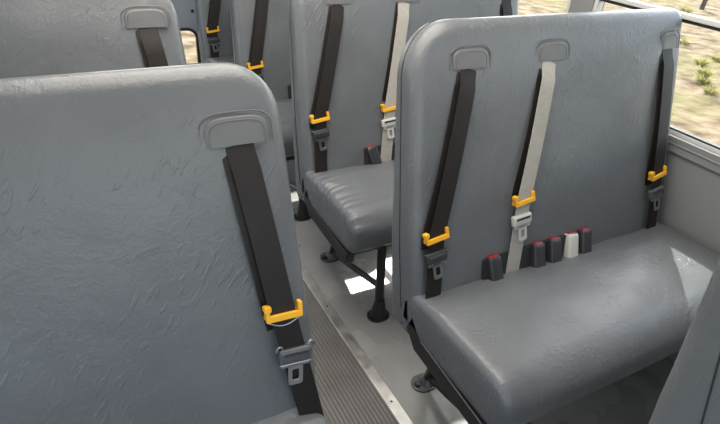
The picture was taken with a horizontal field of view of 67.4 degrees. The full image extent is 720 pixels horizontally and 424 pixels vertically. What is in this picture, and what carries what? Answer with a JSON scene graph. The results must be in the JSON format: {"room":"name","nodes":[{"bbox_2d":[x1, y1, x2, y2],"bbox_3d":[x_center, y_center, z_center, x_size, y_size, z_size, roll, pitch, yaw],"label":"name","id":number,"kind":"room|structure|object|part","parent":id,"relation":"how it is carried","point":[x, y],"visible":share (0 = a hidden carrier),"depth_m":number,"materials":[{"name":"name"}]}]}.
{"room":"vehicle interior","nodes":[
{"label":"vehicle interior","id":0,"kind":"room"},
{"bbox_2d":[286,160,673,423],"bbox_3d":[-0.109,0.606,1.650,2.492,0.060,5.950,-12,36,-25],"label":"floor","id":1,"kind":"structure","parent":0,"point":[632,399],"depth_m":1.82,"materials":[{"name":"grey rubber"}]},
{"bbox_2d":[0,0,186,78],"bbox_3d":[-0.830,0.079,1.306,0.997,1.094,0.637,-12,36,-25],"label":"seat","id":2,"kind":"object","parent":1,"relation":"on","point":[38,37],"visible":0.07,"depth_m":1.33,"materials":[{"name":"grey leather"}]},
{"bbox_2d":[0,62,328,423],"bbox_3d":[-0.480,0.432,0.781,0.997,1.093,0.638,-12,36,-25],"label":"seat","id":3,"kind":"object","parent":1,"relation":"on","point":[151,273],"visible":1,"depth_m":0.84,"materials":[{"name":"grey leather"}]},
{"bbox_2d":[253,407,328,423],"bbox_3d":[-0.438,0.596,0.789,0.976,0.162,0.447,-12,36,-25],"label":"seat cushion","id":4,"kind":"object","parent":3,"relation":"on","point":[270,415],"depth_m":1.03,"materials":[{"name":"grey leather"}]},
{"bbox_2d":[195,0,233,62],"bbox_3d":[-0.387,-0.998,3.106,0.997,1.093,0.636,-12,36,-25],"label":"seat","id":5,"kind":"object","parent":1,"relation":"on","point":[213,17],"visible":0.07,"depth_m":2.96,"materials":[{"name":"grey leather"}]},
{"bbox_2d":[204,56,233,62],"bbox_3d":[-0.360,-0.829,3.107,0.976,0.156,0.446,-12,36,-25],"label":"seat cushion","id":6,"kind":"object","parent":5,"relation":"on","point":[230,59],"depth_m":2.93,"materials":[{"name":"grey leather"}]},
{"bbox_2d":[230,0,310,220],"bbox_3d":[-0.055,-0.641,2.572,0.997,1.093,0.636,-12,36,-25],"label":"seat","id":7,"kind":"object","parent":1,"relation":"on","point":[260,28],"visible":0.09,"depth_m":2.40,"materials":[{"name":"grey leather"}]},
{"bbox_3d":[-0.124,-0.853,2.621,0.995,0.793,0.291,-12,36,-25],"label":"backrest","id":8,"kind":"part","parent":7,"relation":"part of","materials":[{"name":"grey leather"}]},
{"bbox_2d":[276,99,293,156],"bbox_3d":[-0.028,-0.472,2.574,0.976,0.157,0.446,-12,36,-25],"label":"seat cushion","id":9,"kind":"object","parent":7,"relation":"on","point":[284,105],"depth_m":2.26,"materials":[{"name":"grey leather"}]},
{"bbox_3d":[-0.265,-0.011,2.492,0.084,0.080,0.068,-12,36,-25],"label":"foot plate","id":10,"kind":"part","parent":7,"relation":"part of","materials":[{"name":"black paint"}]},
{"bbox_2d":[303,280,398,423],"bbox_3d":[-0.106,0.577,1.632,0.336,0.004,5.950,-12,36,-25],"label":"floor mat","id":11,"kind":"object","parent":1,"relation":"on","point":[347,395],"depth_m":1.71,"materials":[{"name":"grey rubber"}]},
{"bbox_2d":[300,260,412,423],"bbox_3d":[0.059,0.541,1.712,0.038,0.007,5.950,-12,36,-25],"label":"trim","id":12,"kind":"structure","parent":1,"relation":"on","point":[374,376],"depth_m":1.81,"materials":[{"name":"metal"}]},
{"bbox_2d":[288,0,518,322],"bbox_3d":[0.279,-0.284,2.039,0.998,1.093,0.638,-12,36,-25],"label":"seat","id":13,"kind":"object","parent":1,"relation":"on","point":[345,55],"visible":0.39,"depth_m":1.89,"materials":[{"name":"grey leather"}]},
{"bbox_3d":[-0.126,0.179,2.255,0.084,0.025,0.068,-12,36,-25],"label":"foot plate","id":14,"kind":"part","parent":13,"relation":"part of","materials":[{"name":"grey metal"}]},
{"bbox_3d":[-0.110,0.036,1.866,0.034,0.112,0.349,-12,36,-25],"label":"rail","id":15,"kind":"part","parent":13,"relation":"part of","materials":[{"name":"black metal"}]},
{"bbox_2d":[302,160,393,252],"bbox_3d":[0.306,-0.115,2.041,0.976,0.158,0.448,-12,36,-25],"label":"seat cushion","id":16,"kind":"object","parent":13,"relation":"on","point":[351,201],"depth_m":1.80,"materials":[{"name":"grey leather"}]},
{"bbox_3d":[0.069,0.346,1.959,0.084,0.080,0.068,-12,36,-25],"label":"foot plate","id":17,"kind":"part","parent":13,"relation":"part of","materials":[{"name":"black paint"}]},
{"bbox_3d":[0.072,0.236,1.904,0.031,0.298,0.058,-12,36,-25],"label":"leg","id":18,"kind":"part","parent":13,"relation":"part of","materials":[{"name":"black paint"}]},
{"bbox_3d":[0.209,-0.496,2.088,0.995,0.793,0.291,-12,36,-25],"label":"backrest","id":19,"kind":"part","parent":13,"relation":"part of","materials":[{"name":"grey leather"}]},
{"bbox_2d":[392,8,719,423],"bbox_3d":[0.609,0.074,1.505,0.998,1.093,0.637,-12,36,-25],"label":"seat","id":20,"kind":"object","parent":1,"relation":"on","point":[535,270],"visible":0.98,"depth_m":1.39,"materials":[{"name":"grey leather"}]},
{"bbox_3d":[0.204,0.537,1.721,0.084,0.025,0.068,-12,36,-25],"label":"foot plate","id":21,"kind":"part","parent":20,"relation":"part of","materials":[{"name":"grey metal"}]},
{"bbox_3d":[0.235,0.418,1.633,0.028,0.299,0.070,-12,36,-25],"label":"leg","id":22,"kind":"part","parent":20,"relation":"part of","materials":[{"name":"black paint"}]},
{"bbox_3d":[0.220,0.394,1.332,0.034,0.112,0.349,-12,36,-25],"label":"rail","id":23,"kind":"part","parent":20,"relation":"part of","materials":[{"name":"black metal"}]},
{"bbox_3d":[0.539,-0.139,1.554,0.995,0.793,0.290,-12,36,-25],"label":"backrest","id":24,"kind":"part","parent":20,"relation":"part of","materials":[{"name":"grey leather"}]},
{"bbox_2d":[403,222,719,423],"bbox_3d":[0.636,0.242,1.506,0.976,0.158,0.447,-12,36,-25],"label":"seat cushion","id":25,"kind":"object","parent":20,"relation":"on","point":[526,338],"depth_m":1.35,"materials":[{"name":"grey leather"}]},
{"bbox_2d":[648,258,719,423],"bbox_3d":[0.986,0.472,0.912,0.997,1.093,0.637,-12,36,-25],"label":"seat","id":26,"kind":"object","parent":1,"relation":"on","point":[690,394],"visible":1,"depth_m":0.74,"materials":[{"name":"grey leather"}]},
{"bbox_2d":[568,0,719,254],"bbox_3d":[1.032,-0.470,1.653,0.060,1.920,5.950,-12,36,-25],"label":"wall","id":27,"kind":"structure","parent":0,"point":[690,200],"depth_m":1.73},
{"bbox_2d":[565,0,570,12],"bbox_3d":[0.644,-0.974,2.187,0.038,0.718,0.622,-12,36,-25],"label":"window","id":28,"kind":"structure","parent":27,"relation":"in","point":[569,1],"depth_m":2.00,"materials":[{"name":"grey metal"}]},
{"bbox_2d":[592,0,719,154],"bbox_3d":[0.982,-0.618,1.656,0.038,0.718,0.622,-12,36,-25],"label":"window","id":29,"kind":"structure","parent":27,"relation":"in","point":[712,24],"depth_m":1.69,"materials":[{"name":"grey metal"}]},
{"bbox_3d":[0.974,-0.607,1.658,0.022,0.016,0.590,-12,36,-25],"label":"sash rail","id":30,"kind":"part","parent":29,"relation":"part of","materials":[{"name":"grey metal"}]},
{"bbox_2d":[666,351,678,363],"bbox_3d":[0.933,0.314,2.116,0.020,0.090,5.950,-12,36,-25],"label":"baseboard","id":31,"kind":"structure","parent":27,"relation":"attached to","point":[672,358],"depth_m":1.87,"materials":[{"name":"grey"}]},
{"bbox_2d":[667,134,719,173],"bbox_3d":[0.981,-0.243,1.773,0.016,0.049,5.950,-12,36,-25],"label":"trim","id":32,"kind":"structure","parent":27,"relation":"attached to","point":[694,153],"depth_m":1.68,"materials":[{"name":"silver metal"}]},
{"bbox_3d":[-1.440,-1.712,3.334,2.372,1.920,0.050,-12,36,-25],"label":"wall","id":33,"kind":"structure","parent":0,"visible":0},
{"bbox_2d":[170,0,200,62],"bbox_3d":[-1.445,-1.617,3.388,0.872,1.692,0.049,-12,36,-25],"label":"door","id":34,"kind":"structure","parent":33,"relation":"in","point":[185,9],"depth_m":3.71,"materials":[{"name":"grey metal"}]},
{"label":"outside","id":35,"kind":"structure","parent":0,"visible":0},
{"bbox_2d":[180,0,719,144],"bbox_3d":[-4.854,-3.510,9.523,120.000,0.100,100.000,-12,36,-25],"label":"ground","id":36,"kind":"structure","parent":35,"point":[696,112],"depth_m":8.98,"materials":[{"name":"beige sand"}]},
{"bbox_2d":[680,39,693,44],"bbox_3d":[6.301,-3.303,10.483,0.352,0.114,0.346,-12,36,-25],"label":"weed","id":37,"kind":"object","parent":36,"relation":"on","point":[683,41],"visible":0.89,"depth_m":10.50,"materials":[{"name":"plant"}]},
{"bbox_2d":[679,6,698,13],"bbox_3d":[8.178,-5.045,13.497,0.547,0.169,0.535,-12,36,-25],"label":"weed","id":38,"kind":"object","parent":36,"relation":"on","point":[683,8],"visible":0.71,"depth_m":13.48,"materials":[{"name":"plant"}]},
{"bbox_2d":[692,56,712,65],"bbox_3d":[5.833,-2.564,9.204,0.441,0.138,0.399,-12,36,-25],"label":"weed","id":39,"kind":"object","parent":36,"relation":"on","point":[705,62],"visible":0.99,"depth_m":9.22,"materials":[{"name":"plant"}]},
{"bbox_2d":[699,0,707,9],"bbox_3d":[9.141,-6.361,13.655,0.259,2.454,0.123,-20,39,-34],"label":"fence post","id":40,"kind":"object","parent":36,"relation":"on","point":[704,2],"visible":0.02,"depth_m":14.14,"materials":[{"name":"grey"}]},
{"bbox_2d":[694,71,715,84],"bbox_3d":[5.252,-2.028,8.261,0.393,0.137,0.390,24,37,28],"label":"weed","id":41,"kind":"object","parent":36,"relation":"on","point":[702,81],"visible":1,"depth_m":8.26,"materials":[{"name":"plant"}]},
{"bbox_2d":[694,65,718,75],"bbox_3d":[5.549,-2.244,8.657,0.400,0.129,0.403,3,32,-3],"label":"weed","id":42,"kind":"object","parent":36,"relation":"on","point":[702,71],"visible":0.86,"depth_m":8.67,"materials":[{"name":"plant"}]},
{"bbox_2d":[699,85,719,94],"bbox_3d":[5.101,-1.758,7.827,0.354,0.114,0.357,-12,36,-25],"label":"weed","id":43,"kind":"object","parent":36,"relation":"on","point":[708,89],"visible":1,"depth_m":7.86,"materials":[{"name":"plant"}]},
{"bbox_2d":[711,54,719,61],"bbox_3d":[6.313,-2.712,9.531,0.355,0.113,0.359,-12,36,-25],"label":"weed","id":44,"kind":"object","parent":36,"relation":"on","point":[717,58],"visible":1,"depth_m":9.53,"materials":[{"name":"plant"}]}
]}

